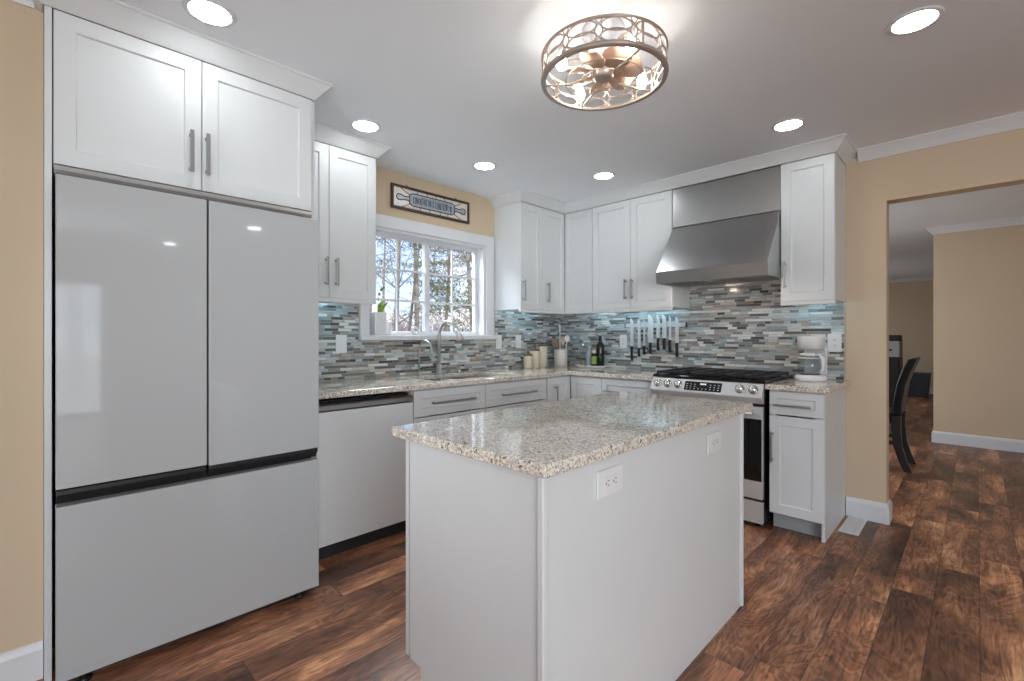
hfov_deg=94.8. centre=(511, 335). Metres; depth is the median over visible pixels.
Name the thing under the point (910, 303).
wall
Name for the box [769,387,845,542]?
base cabinet
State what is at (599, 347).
wine bottle
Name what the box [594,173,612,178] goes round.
diffuser
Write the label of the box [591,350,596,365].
oil bottle
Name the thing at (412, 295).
bare tree
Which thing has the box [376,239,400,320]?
bare tree
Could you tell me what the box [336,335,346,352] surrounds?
light switch
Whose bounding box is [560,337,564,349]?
wooden spoon
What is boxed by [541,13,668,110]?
fan light
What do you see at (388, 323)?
candle jar
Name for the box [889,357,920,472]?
dining chair
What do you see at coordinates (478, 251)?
window
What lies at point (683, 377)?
cooktop
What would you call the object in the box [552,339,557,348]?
spatula
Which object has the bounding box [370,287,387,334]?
flower pot
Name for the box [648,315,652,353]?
kitchen knife
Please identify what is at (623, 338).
wall outlet
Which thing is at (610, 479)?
receptacle
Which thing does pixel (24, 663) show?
baseboard
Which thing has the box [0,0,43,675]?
wall
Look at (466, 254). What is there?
pine tree
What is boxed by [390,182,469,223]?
sign
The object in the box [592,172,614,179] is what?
recessed light
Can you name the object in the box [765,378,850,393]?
countertop
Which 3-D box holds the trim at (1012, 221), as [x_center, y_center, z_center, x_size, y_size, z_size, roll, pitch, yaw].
[6.716,-1.194,3.552,5.392,0.075,0.166,0,0,45]
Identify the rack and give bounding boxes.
[625,322,686,327]
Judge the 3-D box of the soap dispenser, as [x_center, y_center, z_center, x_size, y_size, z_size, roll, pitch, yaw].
[-0.417,0.270,3.866,0.085,0.068,0.043,0,0,45]
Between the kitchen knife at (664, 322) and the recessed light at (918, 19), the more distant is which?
the kitchen knife at (664, 322)
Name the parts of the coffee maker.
carafe lid, warming plate, water tank, carafe handle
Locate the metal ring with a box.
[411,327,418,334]
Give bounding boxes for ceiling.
[51,0,1023,278]
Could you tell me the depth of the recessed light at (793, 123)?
2.74 m
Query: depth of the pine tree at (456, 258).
38.33 m
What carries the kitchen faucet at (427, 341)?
on the countertop at (376, 385)
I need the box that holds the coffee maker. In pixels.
[794,336,826,381]
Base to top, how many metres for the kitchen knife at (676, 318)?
0.343 m
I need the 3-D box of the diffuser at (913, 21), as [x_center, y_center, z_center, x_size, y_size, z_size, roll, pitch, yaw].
[1.576,-1.229,1.843,0.139,0.004,0.139,0,0,-40]
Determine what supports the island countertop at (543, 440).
on the kitchen island
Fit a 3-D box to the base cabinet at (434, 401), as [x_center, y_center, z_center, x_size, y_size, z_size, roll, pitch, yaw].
[-0.608,0.778,3.346,0.668,0.880,0.600,0,0,45]
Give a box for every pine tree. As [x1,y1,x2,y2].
[370,237,420,311]
[391,241,471,331]
[405,242,418,328]
[411,247,471,330]
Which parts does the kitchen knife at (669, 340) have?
handle, blade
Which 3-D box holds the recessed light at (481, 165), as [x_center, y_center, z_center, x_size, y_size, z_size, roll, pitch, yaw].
[-0.199,-1.228,3.412,0.176,0.006,0.176,0,0,45]
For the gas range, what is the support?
on the floor
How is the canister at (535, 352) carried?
on the countertop at (376, 385)
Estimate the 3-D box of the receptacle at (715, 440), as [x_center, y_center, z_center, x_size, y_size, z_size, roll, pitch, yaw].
[0.817,0.428,1.892,0.002,0.034,0.068,0,0,45]
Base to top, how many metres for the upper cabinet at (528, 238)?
0.951 m
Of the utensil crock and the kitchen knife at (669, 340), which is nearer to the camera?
the kitchen knife at (669, 340)
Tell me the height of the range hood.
0.766 m
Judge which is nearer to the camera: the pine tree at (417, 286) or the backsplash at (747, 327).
the backsplash at (747, 327)
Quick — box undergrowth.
[373,298,469,331]
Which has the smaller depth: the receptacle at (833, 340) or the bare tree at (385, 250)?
the receptacle at (833, 340)
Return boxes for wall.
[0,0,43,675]
[52,167,514,592]
[564,128,1023,503]
[889,280,932,387]
[933,224,1023,439]
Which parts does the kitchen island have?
door, corner trim, corner trim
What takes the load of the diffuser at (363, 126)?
attached to the recessed light at (363, 125)
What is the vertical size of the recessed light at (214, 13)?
0.006 m
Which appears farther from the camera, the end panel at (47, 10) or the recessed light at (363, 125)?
the recessed light at (363, 125)
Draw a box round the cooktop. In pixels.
[653,373,791,382]
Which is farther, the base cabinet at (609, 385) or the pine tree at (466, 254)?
the pine tree at (466, 254)
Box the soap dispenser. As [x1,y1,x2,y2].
[457,364,464,372]
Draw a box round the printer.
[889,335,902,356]
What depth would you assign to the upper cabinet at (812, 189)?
3.07 m
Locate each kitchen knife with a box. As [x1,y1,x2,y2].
[630,318,633,359]
[638,319,640,356]
[643,319,645,354]
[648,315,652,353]
[656,315,659,350]
[662,315,666,349]
[668,316,671,352]
[675,317,678,356]
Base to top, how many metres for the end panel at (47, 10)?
2.372 m
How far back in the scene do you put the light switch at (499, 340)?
4.30 m
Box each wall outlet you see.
[596,463,621,499]
[620,335,626,347]
[707,430,720,453]
[828,334,841,351]
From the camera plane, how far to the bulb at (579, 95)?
2.06 m
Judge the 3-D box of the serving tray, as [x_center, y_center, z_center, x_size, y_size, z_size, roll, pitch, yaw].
[0.755,0.294,4.528,0.340,0.020,0.197,0,0,45]
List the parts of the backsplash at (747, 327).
edge trim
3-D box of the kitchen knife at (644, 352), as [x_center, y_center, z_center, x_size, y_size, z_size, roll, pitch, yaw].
[1.185,0.013,4.222,0.027,0.320,0.011,0,0,45]
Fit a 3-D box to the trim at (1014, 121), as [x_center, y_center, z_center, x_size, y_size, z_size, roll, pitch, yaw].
[4.270,-1.194,1.181,5.545,0.075,0.058,0,0,45]
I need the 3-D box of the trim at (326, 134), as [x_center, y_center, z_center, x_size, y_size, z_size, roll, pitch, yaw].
[-1.137,-1.193,2.998,0.404,0.078,0.594,0,0,45]
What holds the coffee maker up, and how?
on the countertop at (830, 386)
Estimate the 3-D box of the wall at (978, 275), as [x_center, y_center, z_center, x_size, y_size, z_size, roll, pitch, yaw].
[6.761,-0.007,3.556,5.334,2.450,0.118,0,0,45]
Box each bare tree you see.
[370,238,462,330]
[376,237,470,330]
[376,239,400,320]
[390,244,439,330]
[421,249,471,330]
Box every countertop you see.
[319,365,658,398]
[392,391,752,478]
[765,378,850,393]
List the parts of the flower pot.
pot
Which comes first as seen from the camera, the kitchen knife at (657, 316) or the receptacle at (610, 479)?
the receptacle at (610, 479)
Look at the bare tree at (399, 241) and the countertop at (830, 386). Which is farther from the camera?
the bare tree at (399, 241)
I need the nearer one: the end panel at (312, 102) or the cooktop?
the end panel at (312, 102)
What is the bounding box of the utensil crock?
[554,349,566,366]
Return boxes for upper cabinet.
[52,9,311,217]
[314,141,375,304]
[494,201,564,313]
[565,208,592,313]
[592,190,689,312]
[781,153,844,305]
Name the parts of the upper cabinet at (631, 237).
door, handle, handle, light rail, door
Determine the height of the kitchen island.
0.880 m
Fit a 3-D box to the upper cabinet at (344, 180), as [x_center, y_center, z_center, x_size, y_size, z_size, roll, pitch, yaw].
[-1.196,-0.678,2.961,0.372,0.951,0.590,0,0,45]
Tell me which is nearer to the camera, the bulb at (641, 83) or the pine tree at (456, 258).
the bulb at (641, 83)
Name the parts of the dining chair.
seat, leg, backrest, leg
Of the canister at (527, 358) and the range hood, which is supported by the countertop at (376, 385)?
the canister at (527, 358)
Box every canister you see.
[523,351,532,368]
[530,346,539,367]
[537,342,546,366]
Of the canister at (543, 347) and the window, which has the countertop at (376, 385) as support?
the canister at (543, 347)
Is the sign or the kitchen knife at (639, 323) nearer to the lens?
the sign
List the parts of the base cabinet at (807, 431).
handle, handle, drawer, door, panel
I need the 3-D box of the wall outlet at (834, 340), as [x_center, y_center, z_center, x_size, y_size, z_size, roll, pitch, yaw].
[2.213,0.050,3.231,0.080,0.125,0.010,0,0,45]
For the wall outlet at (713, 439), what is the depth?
1.88 m
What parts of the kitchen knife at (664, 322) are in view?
handle, blade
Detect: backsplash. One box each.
[319,303,558,380]
[559,283,844,379]
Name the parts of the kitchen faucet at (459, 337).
spout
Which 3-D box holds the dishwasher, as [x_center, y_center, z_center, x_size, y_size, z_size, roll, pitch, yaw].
[-1.038,0.787,2.915,0.604,0.862,0.598,0,0,45]
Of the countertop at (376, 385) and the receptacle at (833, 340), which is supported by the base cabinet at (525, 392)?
the countertop at (376, 385)
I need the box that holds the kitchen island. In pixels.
[406,413,743,680]
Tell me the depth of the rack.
4.15 m
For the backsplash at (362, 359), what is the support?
attached to the wall at (481, 209)
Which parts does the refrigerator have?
door, drawer, kick plate, door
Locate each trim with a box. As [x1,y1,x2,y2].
[9,0,33,8]
[32,0,332,101]
[314,122,391,158]
[488,133,856,213]
[857,111,1023,162]
[889,276,932,282]
[926,216,1023,234]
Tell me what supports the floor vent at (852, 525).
in the floor
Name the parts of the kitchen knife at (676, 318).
handle, blade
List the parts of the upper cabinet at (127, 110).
door, rail, handle, handle, door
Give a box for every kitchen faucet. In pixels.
[417,340,432,374]
[435,320,463,373]
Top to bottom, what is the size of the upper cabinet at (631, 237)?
0.951 m
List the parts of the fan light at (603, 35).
support arm, blade, blade, blade, blade, motor, blade, blade, blade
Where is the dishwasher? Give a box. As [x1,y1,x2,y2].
[315,391,412,559]
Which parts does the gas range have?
knob, knob, knob, control panel, knob, knob, oven door, drawer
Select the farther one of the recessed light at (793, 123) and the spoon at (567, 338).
the spoon at (567, 338)
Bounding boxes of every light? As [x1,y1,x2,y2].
[182,0,236,27]
[319,302,352,303]
[350,119,380,132]
[472,161,496,169]
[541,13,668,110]
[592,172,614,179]
[771,118,805,131]
[886,5,944,35]
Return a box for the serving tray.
[575,364,605,367]
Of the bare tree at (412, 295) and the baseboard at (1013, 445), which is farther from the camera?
the bare tree at (412, 295)
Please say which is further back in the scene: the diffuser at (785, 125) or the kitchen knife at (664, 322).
the kitchen knife at (664, 322)
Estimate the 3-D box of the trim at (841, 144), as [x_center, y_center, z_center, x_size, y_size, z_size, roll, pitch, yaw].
[1.037,-1.193,3.664,2.679,0.078,0.680,0,0,36]
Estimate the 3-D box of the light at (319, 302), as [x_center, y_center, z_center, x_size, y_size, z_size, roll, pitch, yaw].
[-1.178,-0.216,2.945,0.027,0.020,0.400,0,0,45]
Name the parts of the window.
sash, sill, sash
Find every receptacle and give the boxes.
[604,473,617,489]
[712,437,718,447]
[831,338,836,347]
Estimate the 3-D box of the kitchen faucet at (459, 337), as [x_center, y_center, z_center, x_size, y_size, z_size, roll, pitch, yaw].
[-0.468,0.091,3.666,0.327,0.426,0.108,0,0,45]
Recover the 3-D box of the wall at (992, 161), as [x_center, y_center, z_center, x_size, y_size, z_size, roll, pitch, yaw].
[3.423,-0.007,2.142,8.100,2.450,0.120,0,0,45]
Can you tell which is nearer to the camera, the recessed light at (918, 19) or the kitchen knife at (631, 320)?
the recessed light at (918, 19)
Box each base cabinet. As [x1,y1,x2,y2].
[402,378,484,422]
[442,375,545,411]
[546,375,569,402]
[571,375,602,398]
[602,377,651,393]
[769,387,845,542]
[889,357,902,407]
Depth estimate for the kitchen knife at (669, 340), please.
4.05 m
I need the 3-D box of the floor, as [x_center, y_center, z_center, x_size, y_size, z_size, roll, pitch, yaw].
[4.153,1.318,2.882,8.400,0.200,17.300,0,0,45]
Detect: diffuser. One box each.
[188,0,230,24]
[353,121,377,131]
[475,163,493,169]
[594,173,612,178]
[775,120,801,130]
[892,10,937,32]
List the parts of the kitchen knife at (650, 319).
handle, blade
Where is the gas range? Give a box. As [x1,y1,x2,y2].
[650,367,791,525]
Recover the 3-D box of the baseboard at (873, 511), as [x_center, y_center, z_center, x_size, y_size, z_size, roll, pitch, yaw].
[1.543,1.153,3.997,2.619,0.130,0.152,0,0,45]
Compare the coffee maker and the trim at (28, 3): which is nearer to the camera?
the trim at (28, 3)
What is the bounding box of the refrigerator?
[53,174,318,680]
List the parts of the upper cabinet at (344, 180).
door, handle, handle, light rail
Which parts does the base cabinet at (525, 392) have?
door, drawer, handle, door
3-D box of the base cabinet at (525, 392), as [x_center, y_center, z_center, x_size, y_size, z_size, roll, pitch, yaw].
[-0.157,0.778,3.803,0.668,0.880,0.680,0,0,45]
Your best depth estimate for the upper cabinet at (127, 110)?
1.90 m
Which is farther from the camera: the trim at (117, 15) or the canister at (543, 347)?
the canister at (543, 347)
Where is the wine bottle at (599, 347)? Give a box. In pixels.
[596,334,603,365]
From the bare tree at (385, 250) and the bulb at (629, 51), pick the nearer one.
the bulb at (629, 51)
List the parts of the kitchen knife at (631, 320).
handle, blade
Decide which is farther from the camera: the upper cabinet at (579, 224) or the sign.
the upper cabinet at (579, 224)
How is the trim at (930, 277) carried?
attached to the wall at (910, 303)
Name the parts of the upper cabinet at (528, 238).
door, light rail, handle, door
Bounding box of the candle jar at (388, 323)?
[386,321,391,334]
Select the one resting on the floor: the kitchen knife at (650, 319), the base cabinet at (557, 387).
the base cabinet at (557, 387)
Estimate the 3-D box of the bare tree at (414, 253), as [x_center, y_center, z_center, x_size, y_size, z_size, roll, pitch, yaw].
[-4.520,-4.678,21.731,5.261,13.000,4.265,0,0,-26]
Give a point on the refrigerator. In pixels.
(186, 329)
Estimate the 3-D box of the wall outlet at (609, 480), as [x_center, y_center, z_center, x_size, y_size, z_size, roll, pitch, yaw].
[0.283,0.419,1.355,0.010,0.078,0.130,0,0,45]
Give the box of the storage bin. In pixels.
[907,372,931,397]
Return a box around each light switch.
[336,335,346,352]
[496,335,501,348]
[515,335,520,347]
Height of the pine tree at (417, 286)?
19.816 m
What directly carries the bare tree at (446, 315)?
on the ground
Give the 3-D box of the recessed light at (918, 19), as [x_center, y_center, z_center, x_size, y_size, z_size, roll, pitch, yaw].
[1.576,-1.228,1.843,0.176,0.006,0.176,0,0,45]
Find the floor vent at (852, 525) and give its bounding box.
[838,516,867,535]
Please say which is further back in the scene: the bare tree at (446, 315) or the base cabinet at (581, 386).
the bare tree at (446, 315)
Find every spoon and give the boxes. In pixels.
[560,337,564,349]
[565,335,569,349]
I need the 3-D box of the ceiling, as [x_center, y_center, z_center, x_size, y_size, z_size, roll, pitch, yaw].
[4.153,-1.307,2.882,8.400,0.150,17.300,0,0,45]
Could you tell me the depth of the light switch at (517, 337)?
4.47 m
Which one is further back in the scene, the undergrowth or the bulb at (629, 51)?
the undergrowth
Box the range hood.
[655,165,780,288]
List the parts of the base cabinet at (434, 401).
door, drawer, handle, door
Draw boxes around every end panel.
[44,5,51,680]
[311,101,313,457]
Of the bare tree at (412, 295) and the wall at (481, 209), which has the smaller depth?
the wall at (481, 209)
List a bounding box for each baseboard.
[0,640,42,680]
[846,496,891,524]
[931,430,1023,452]
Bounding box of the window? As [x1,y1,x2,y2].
[359,214,497,340]
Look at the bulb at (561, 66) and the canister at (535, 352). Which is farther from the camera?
the canister at (535, 352)
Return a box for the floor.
[37,394,1023,680]
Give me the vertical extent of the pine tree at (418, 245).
15.801 m

